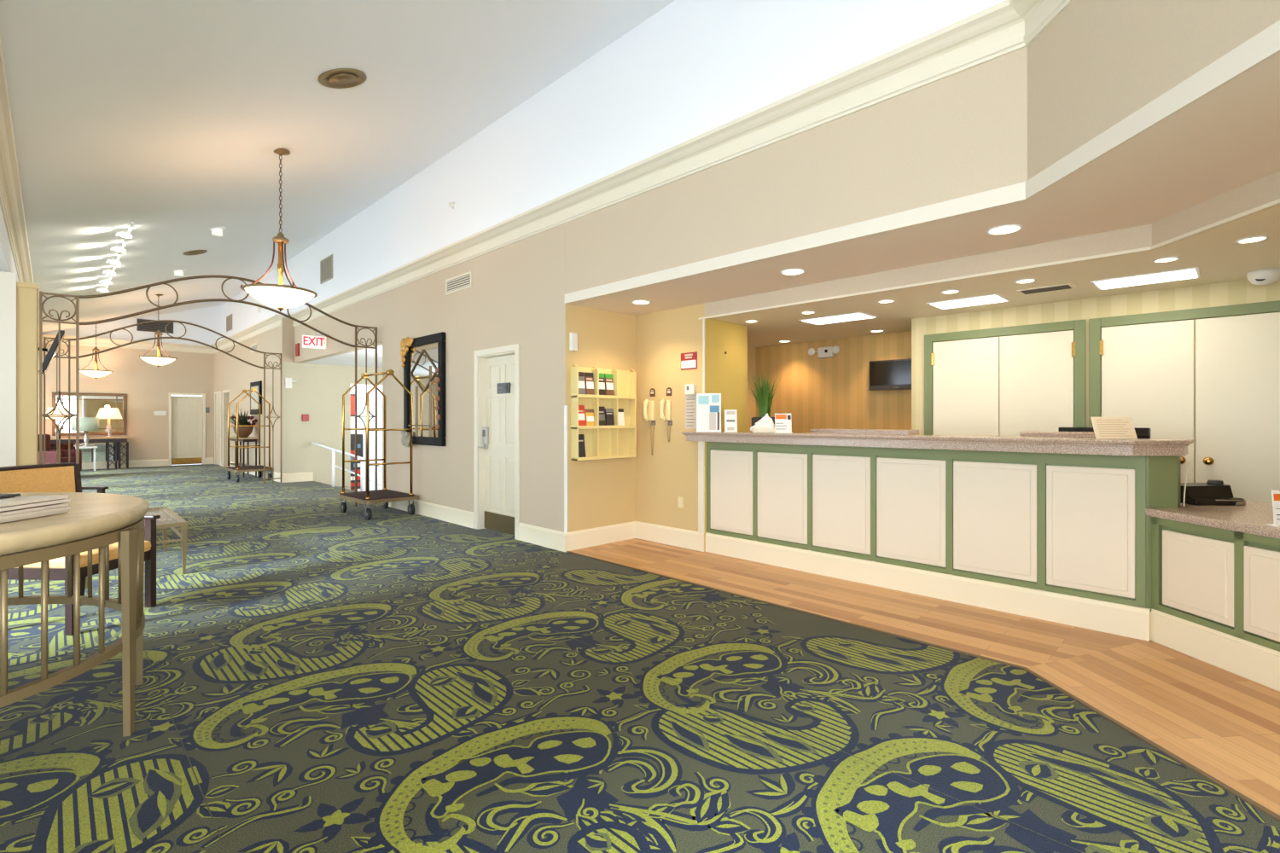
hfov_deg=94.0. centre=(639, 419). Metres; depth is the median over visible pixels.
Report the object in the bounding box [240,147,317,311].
pendant lamp
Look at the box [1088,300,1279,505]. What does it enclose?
closet
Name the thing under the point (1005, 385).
closet
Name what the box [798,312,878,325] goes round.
recessed light
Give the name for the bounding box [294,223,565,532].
wall
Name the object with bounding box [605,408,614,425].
leaflet
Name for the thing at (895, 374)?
television
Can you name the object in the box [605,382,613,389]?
picture
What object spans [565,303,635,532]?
wall
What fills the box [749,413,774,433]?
tissue box
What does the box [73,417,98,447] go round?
table lamp
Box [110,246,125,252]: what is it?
track spotlight
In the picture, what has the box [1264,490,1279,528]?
tent card
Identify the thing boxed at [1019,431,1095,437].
countertop
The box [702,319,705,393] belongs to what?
trim
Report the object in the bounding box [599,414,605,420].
picture
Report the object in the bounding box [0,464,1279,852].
floor
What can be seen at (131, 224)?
track lights
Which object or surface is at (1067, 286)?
ceiling vent
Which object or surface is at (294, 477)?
baseboard
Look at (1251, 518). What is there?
countertop
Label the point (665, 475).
wall pier
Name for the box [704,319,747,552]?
wall
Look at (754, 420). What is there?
pot
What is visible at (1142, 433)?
computer monitor
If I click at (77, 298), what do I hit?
arch
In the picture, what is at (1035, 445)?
countertop
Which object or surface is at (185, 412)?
door
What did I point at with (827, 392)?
wall
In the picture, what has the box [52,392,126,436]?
mirror
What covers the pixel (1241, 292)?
wall
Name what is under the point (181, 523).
coffee table
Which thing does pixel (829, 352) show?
emergency light
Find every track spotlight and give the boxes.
[96,288,108,291]
[99,279,111,284]
[103,270,116,274]
[106,259,120,264]
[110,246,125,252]
[116,231,132,238]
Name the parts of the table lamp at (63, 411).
lamp shade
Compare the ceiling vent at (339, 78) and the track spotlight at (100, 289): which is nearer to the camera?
the ceiling vent at (339, 78)
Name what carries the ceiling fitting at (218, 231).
attached to the ceiling at (169, 119)
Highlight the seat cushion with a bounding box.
[17,541,151,567]
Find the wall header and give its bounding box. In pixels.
[565,0,1279,294]
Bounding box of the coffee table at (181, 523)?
[85,506,187,588]
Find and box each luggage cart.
[224,388,272,482]
[337,369,417,520]
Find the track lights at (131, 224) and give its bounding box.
[104,221,133,288]
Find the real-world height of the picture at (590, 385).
0.072 m
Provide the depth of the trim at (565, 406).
5.87 m
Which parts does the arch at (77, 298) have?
rail, rail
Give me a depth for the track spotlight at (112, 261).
8.98 m
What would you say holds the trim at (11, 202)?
attached to the wall at (7, 263)
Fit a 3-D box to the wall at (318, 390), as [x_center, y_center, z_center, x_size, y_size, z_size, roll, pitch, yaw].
[-6.445,0.405,13.304,2.720,3.190,0.155,0,0,-45]
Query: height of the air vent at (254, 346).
0.170 m
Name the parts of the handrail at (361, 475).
post, rail, rail, post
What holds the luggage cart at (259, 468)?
on the floor at (317, 677)
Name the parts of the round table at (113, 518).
rod, rod, rod, rod, rod, rod, rod, rod, rod, rod, leg, rod, leg, rod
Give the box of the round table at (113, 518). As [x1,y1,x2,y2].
[0,492,149,737]
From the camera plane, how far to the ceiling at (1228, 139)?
3.20 m
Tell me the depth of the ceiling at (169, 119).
5.26 m
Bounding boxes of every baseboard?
[81,459,168,469]
[205,457,213,464]
[229,461,313,482]
[388,500,474,529]
[518,521,703,552]
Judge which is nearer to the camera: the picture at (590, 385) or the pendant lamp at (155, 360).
the picture at (590, 385)
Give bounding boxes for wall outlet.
[677,496,683,507]
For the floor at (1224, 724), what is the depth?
3.26 m
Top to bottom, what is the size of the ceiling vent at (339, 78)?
0.126 m
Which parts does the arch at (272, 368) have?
rail, rail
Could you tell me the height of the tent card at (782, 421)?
0.175 m
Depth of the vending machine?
13.98 m
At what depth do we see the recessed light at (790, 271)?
4.59 m
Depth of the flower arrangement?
13.60 m
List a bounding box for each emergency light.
[285,378,296,388]
[808,345,839,358]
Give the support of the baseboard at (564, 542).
attached to the wall pier
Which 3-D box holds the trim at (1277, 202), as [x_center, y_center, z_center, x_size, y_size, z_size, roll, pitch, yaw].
[2.276,-0.997,3.514,1.310,0.018,5.732,0,0,-23]
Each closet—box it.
[924,319,1085,436]
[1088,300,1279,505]
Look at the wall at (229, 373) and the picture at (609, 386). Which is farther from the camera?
the wall at (229, 373)
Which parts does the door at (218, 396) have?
panel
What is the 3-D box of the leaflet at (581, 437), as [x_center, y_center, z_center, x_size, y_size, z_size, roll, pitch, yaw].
[-0.592,0.265,5.936,0.105,0.240,0.041,0,0,-45]
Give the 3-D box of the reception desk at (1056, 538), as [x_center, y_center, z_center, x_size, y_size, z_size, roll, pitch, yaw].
[1.947,0.755,4.783,0.395,1.090,3.515,0,0,-45]
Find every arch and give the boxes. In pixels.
[39,274,377,506]
[43,320,282,484]
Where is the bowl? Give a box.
[232,426,253,437]
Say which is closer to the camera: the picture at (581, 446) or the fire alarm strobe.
the picture at (581, 446)
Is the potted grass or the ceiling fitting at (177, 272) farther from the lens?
the ceiling fitting at (177, 272)
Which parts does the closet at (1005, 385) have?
closet door, closet door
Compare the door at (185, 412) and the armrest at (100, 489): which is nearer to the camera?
the armrest at (100, 489)
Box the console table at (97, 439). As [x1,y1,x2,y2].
[50,436,129,469]
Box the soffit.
[704,169,1279,316]
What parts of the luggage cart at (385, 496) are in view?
frame, deck frame, frame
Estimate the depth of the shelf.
14.12 m
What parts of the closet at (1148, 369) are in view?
closet door, knob, green frame, knob, closet door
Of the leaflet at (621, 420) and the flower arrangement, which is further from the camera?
the flower arrangement
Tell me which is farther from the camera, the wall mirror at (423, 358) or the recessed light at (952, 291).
the wall mirror at (423, 358)
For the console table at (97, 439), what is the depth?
15.67 m
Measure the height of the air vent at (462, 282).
0.190 m
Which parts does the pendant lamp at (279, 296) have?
arm, lamp shade, stem, chain, arm, arm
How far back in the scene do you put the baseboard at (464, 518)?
7.73 m
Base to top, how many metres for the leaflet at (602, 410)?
0.210 m
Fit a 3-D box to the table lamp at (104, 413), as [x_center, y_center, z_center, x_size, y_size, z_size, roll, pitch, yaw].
[-13.948,0.080,15.709,0.520,0.760,0.520,0,0,-45]
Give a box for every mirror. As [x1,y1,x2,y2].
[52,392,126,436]
[400,331,445,447]
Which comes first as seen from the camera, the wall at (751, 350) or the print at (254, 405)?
the wall at (751, 350)
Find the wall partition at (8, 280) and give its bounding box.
[0,271,16,467]
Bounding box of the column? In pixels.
[16,281,38,465]
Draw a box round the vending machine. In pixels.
[350,433,363,491]
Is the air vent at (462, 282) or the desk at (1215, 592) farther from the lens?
the air vent at (462, 282)
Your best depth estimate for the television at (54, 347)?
7.57 m
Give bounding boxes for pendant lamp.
[79,325,113,378]
[139,293,177,366]
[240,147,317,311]
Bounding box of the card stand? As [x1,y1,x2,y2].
[723,409,738,432]
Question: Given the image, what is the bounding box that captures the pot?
[751,417,774,426]
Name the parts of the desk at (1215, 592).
panel, board, panel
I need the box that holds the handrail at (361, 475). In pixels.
[310,442,382,491]
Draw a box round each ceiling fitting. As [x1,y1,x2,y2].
[173,268,186,276]
[210,226,226,236]
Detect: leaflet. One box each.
[578,372,585,394]
[578,405,585,425]
[578,434,585,457]
[584,372,594,395]
[584,409,594,425]
[599,373,605,395]
[599,407,605,425]
[604,373,614,395]
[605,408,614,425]
[618,408,624,425]
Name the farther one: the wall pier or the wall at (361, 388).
the wall at (361, 388)
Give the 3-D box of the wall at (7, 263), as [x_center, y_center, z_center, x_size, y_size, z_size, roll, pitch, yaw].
[-6.697,-1.950,6.247,0.120,0.700,24.300,0,0,-45]
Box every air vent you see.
[136,318,173,333]
[226,314,232,331]
[250,343,257,352]
[320,254,332,284]
[445,271,471,295]
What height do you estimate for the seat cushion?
0.080 m
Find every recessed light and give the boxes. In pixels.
[631,300,651,304]
[744,320,757,322]
[779,268,805,275]
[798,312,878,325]
[800,311,815,314]
[869,329,884,331]
[878,299,894,302]
[925,293,1010,309]
[941,289,960,293]
[986,224,1023,235]
[1014,278,1036,283]
[1089,267,1201,290]
[1152,256,1180,262]
[1235,235,1268,244]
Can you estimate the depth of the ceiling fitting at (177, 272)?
11.13 m
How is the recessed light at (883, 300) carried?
in the ceiling at (1218, 257)
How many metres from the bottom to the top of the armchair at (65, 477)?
1.002 m
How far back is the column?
6.51 m
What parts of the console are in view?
leg, leg, leg, leg, leg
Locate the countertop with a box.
[681,431,1194,455]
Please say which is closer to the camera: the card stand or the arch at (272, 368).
the card stand
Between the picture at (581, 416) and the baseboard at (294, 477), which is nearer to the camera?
the picture at (581, 416)
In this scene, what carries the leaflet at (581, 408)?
in the brochure rack
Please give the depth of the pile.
2.28 m
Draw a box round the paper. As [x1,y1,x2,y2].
[1090,417,1137,438]
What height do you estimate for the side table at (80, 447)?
0.620 m
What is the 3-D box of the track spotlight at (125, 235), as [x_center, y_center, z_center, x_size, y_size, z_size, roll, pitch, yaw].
[-6.642,-2.391,7.688,0.155,0.068,0.133,0,0,-45]
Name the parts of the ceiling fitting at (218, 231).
plate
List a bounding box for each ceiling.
[0,0,674,332]
[302,344,382,367]
[568,52,1279,315]
[709,205,1279,347]
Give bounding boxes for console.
[226,436,258,477]
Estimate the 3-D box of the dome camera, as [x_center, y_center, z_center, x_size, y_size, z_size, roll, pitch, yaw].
[4.186,-0.948,4.001,0.170,0.094,0.170,0,0,-45]
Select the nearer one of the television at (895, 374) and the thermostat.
the thermostat
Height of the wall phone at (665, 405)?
0.455 m
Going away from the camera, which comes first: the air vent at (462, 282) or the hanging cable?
the hanging cable
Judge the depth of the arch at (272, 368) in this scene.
10.95 m
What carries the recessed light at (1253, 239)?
in the ceiling at (1218, 257)
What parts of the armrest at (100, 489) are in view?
armrest, leg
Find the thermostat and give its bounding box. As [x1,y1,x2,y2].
[685,384,695,395]
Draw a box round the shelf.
[229,463,251,466]
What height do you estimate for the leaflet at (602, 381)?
0.240 m
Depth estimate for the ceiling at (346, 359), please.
11.82 m
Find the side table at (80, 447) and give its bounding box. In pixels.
[75,446,97,471]
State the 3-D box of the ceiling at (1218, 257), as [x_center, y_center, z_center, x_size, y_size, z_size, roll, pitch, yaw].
[2.419,-1.028,4.543,3.586,0.065,7.143,0,0,-33]
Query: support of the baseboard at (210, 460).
attached to the wall at (147, 386)
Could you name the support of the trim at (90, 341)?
attached to the wall at (147, 386)
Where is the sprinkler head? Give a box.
[448,201,455,209]
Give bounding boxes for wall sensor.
[569,332,577,351]
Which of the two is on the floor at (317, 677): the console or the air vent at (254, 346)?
the console
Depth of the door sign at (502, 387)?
6.81 m
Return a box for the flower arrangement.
[221,408,257,437]
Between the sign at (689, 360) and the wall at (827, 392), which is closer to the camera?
the sign at (689, 360)
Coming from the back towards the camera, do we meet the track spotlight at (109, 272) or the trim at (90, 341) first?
the trim at (90, 341)
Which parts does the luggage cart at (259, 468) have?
frame, deck frame, frame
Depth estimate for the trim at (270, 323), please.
13.94 m
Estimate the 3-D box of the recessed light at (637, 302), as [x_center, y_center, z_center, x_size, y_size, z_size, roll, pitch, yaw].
[0.010,-1.138,5.791,0.190,0.008,0.190,0,0,-45]
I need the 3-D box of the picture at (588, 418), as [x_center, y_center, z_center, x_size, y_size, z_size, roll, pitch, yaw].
[-0.500,-0.010,6.011,0.093,0.054,0.008,0,0,-45]
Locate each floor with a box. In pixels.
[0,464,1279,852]
[570,538,1279,815]
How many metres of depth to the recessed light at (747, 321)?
6.00 m
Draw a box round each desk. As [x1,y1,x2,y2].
[698,441,1181,641]
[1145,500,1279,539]
[1149,516,1279,692]
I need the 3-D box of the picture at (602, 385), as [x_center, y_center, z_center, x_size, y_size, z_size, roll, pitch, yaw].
[-0.397,-0.348,6.118,0.093,0.072,0.010,0,0,-45]
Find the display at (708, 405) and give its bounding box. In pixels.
[695,393,721,432]
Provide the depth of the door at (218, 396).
17.13 m
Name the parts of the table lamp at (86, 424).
lamp shade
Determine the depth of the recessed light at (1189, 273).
4.18 m
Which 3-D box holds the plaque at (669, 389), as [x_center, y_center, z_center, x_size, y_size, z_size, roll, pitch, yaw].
[0.300,-0.290,6.189,0.008,0.090,0.074,0,0,-45]
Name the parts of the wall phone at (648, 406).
cord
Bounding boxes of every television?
[38,330,64,374]
[868,358,911,390]
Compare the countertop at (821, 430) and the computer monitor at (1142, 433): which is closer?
the computer monitor at (1142, 433)
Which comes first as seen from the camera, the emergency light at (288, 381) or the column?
the column
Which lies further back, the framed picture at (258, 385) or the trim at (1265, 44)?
the framed picture at (258, 385)
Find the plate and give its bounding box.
[153,411,165,415]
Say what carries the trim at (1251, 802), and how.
attached to the floor at (1224, 724)
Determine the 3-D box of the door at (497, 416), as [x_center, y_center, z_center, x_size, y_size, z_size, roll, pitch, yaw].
[-1.593,0.240,6.830,0.148,2.120,0.950,0,0,-45]
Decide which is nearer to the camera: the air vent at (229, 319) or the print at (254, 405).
the print at (254, 405)
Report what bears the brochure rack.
attached to the wall at (602, 492)
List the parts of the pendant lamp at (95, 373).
lamp shade, stem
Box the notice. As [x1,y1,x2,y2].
[685,394,696,429]
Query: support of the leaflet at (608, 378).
in the brochure rack
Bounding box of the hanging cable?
[1183,461,1189,506]
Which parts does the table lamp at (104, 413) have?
lamp shade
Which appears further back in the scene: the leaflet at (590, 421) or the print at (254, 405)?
the print at (254, 405)
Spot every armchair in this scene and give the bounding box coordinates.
[0,462,160,635]
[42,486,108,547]
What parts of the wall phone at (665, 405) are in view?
cord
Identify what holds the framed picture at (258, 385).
attached to the wall at (229, 373)
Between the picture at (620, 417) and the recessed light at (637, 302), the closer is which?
the recessed light at (637, 302)
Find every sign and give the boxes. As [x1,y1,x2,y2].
[302,331,325,349]
[497,382,510,394]
[680,351,697,370]
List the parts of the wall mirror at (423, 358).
glass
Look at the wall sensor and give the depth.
5.89 m
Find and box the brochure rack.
[570,364,636,460]
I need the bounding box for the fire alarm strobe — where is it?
[295,343,299,356]
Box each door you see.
[168,392,205,465]
[214,391,221,465]
[222,389,230,466]
[474,343,519,540]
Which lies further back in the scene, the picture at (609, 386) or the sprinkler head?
the sprinkler head
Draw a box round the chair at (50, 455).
[38,434,81,471]
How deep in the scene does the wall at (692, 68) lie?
5.31 m
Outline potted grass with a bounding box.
[742,374,782,426]
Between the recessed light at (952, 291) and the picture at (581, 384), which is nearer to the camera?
the recessed light at (952, 291)
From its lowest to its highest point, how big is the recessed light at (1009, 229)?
0.008 m
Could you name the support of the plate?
attached to the wall at (147, 386)
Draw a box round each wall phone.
[643,399,655,454]
[659,398,672,442]
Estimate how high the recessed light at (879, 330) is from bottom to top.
0.008 m
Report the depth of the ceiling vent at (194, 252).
9.91 m
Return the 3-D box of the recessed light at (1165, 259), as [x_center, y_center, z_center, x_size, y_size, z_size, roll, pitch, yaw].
[3.261,-0.991,3.701,0.130,0.008,0.130,0,0,-45]
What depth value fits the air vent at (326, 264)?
10.95 m
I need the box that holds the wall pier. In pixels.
[635,303,704,552]
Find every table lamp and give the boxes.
[45,407,71,438]
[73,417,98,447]
[97,407,122,437]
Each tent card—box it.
[773,413,792,433]
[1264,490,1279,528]
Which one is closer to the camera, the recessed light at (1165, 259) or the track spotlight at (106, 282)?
the recessed light at (1165, 259)
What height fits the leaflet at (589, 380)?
0.240 m
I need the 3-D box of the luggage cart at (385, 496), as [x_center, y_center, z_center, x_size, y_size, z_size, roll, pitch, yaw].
[-3.634,0.315,8.252,1.040,1.969,0.720,0,0,44]
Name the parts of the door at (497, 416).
handle, kick plate, panel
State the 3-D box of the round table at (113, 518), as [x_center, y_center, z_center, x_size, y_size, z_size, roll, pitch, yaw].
[-3.006,0.838,2.169,1.890,0.925,1.899,0,0,-45]
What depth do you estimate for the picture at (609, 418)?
6.20 m
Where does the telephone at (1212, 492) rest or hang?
on the countertop at (1251, 518)
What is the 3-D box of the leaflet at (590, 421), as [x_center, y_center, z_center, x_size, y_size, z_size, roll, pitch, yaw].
[-0.505,-0.015,6.016,0.105,0.180,0.034,0,0,-45]
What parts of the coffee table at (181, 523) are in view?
leg, leg, frame, leg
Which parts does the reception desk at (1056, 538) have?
post, panel, panel, panel, panel, board, panel, panel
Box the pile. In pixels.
[0,494,70,523]
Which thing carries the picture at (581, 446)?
attached to the leaflet at (581, 437)
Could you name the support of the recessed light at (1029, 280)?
in the ceiling at (1218, 257)
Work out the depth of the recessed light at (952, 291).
4.60 m
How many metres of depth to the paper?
3.70 m
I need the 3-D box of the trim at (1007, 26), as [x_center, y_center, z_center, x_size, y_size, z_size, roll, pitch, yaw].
[-1.867,-2.042,6.651,2.116,0.215,15.678,0,0,-36]
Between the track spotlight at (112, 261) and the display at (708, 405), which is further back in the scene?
the track spotlight at (112, 261)
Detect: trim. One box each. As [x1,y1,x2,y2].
[0,35,39,335]
[38,334,213,354]
[209,314,282,354]
[289,0,1073,326]
[564,19,1279,303]
[564,405,567,532]
[566,551,1279,822]
[698,198,1279,319]
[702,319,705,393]
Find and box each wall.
[0,204,18,281]
[38,305,222,464]
[213,318,294,473]
[222,0,1005,339]
[282,361,382,489]
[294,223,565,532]
[350,384,382,491]
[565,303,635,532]
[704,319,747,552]
[747,346,756,431]
[756,331,911,432]
[911,279,1279,482]
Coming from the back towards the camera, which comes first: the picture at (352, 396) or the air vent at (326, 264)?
the picture at (352, 396)
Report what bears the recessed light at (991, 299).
in the ceiling at (1218, 257)
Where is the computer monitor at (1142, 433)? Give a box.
[1058,427,1150,438]
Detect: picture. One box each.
[250,380,261,414]
[350,394,354,416]
[578,381,584,388]
[578,413,584,420]
[578,443,584,451]
[586,381,593,389]
[586,416,593,421]
[599,382,605,389]
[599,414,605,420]
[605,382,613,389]
[606,415,613,421]
[618,415,623,421]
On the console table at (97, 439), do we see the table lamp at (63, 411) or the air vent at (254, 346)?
the table lamp at (63, 411)
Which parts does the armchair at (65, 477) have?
rail, backrest, leg, seat rail, leg, leg, armrest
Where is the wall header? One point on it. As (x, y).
(999, 122)
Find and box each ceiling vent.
[182,250,207,255]
[318,68,366,88]
[1017,283,1076,294]
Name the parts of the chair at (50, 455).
backrest, arm, arm, seat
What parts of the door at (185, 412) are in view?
kick plate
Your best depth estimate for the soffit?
3.87 m
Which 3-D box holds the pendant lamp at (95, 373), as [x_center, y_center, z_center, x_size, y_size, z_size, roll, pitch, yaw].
[-13.874,-1.774,15.234,0.671,1.470,0.691,0,0,-45]
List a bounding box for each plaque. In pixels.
[649,388,655,396]
[666,387,671,395]
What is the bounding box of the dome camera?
[1246,267,1279,285]
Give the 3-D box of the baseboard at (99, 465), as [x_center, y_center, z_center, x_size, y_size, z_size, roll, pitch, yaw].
[-15.243,1.205,14.872,5.540,0.190,0.016,0,0,-45]
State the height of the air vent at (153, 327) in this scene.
0.330 m
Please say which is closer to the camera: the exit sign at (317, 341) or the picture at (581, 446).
the picture at (581, 446)
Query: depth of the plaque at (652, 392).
6.36 m
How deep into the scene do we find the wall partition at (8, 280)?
6.39 m
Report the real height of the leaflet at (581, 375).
0.240 m
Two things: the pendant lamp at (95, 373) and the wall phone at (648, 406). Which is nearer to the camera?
the wall phone at (648, 406)
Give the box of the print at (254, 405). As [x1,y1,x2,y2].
[250,385,258,409]
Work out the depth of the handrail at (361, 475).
10.92 m
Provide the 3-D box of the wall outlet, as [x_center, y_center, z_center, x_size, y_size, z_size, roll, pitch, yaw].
[0.412,0.840,6.075,0.009,0.110,0.070,0,0,-45]
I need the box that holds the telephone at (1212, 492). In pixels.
[1181,480,1245,506]
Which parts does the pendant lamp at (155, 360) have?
arm, lamp shade, stem, chain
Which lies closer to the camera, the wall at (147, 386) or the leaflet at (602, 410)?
the leaflet at (602, 410)
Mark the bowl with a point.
(243, 432)
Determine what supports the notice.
attached to the wall pier

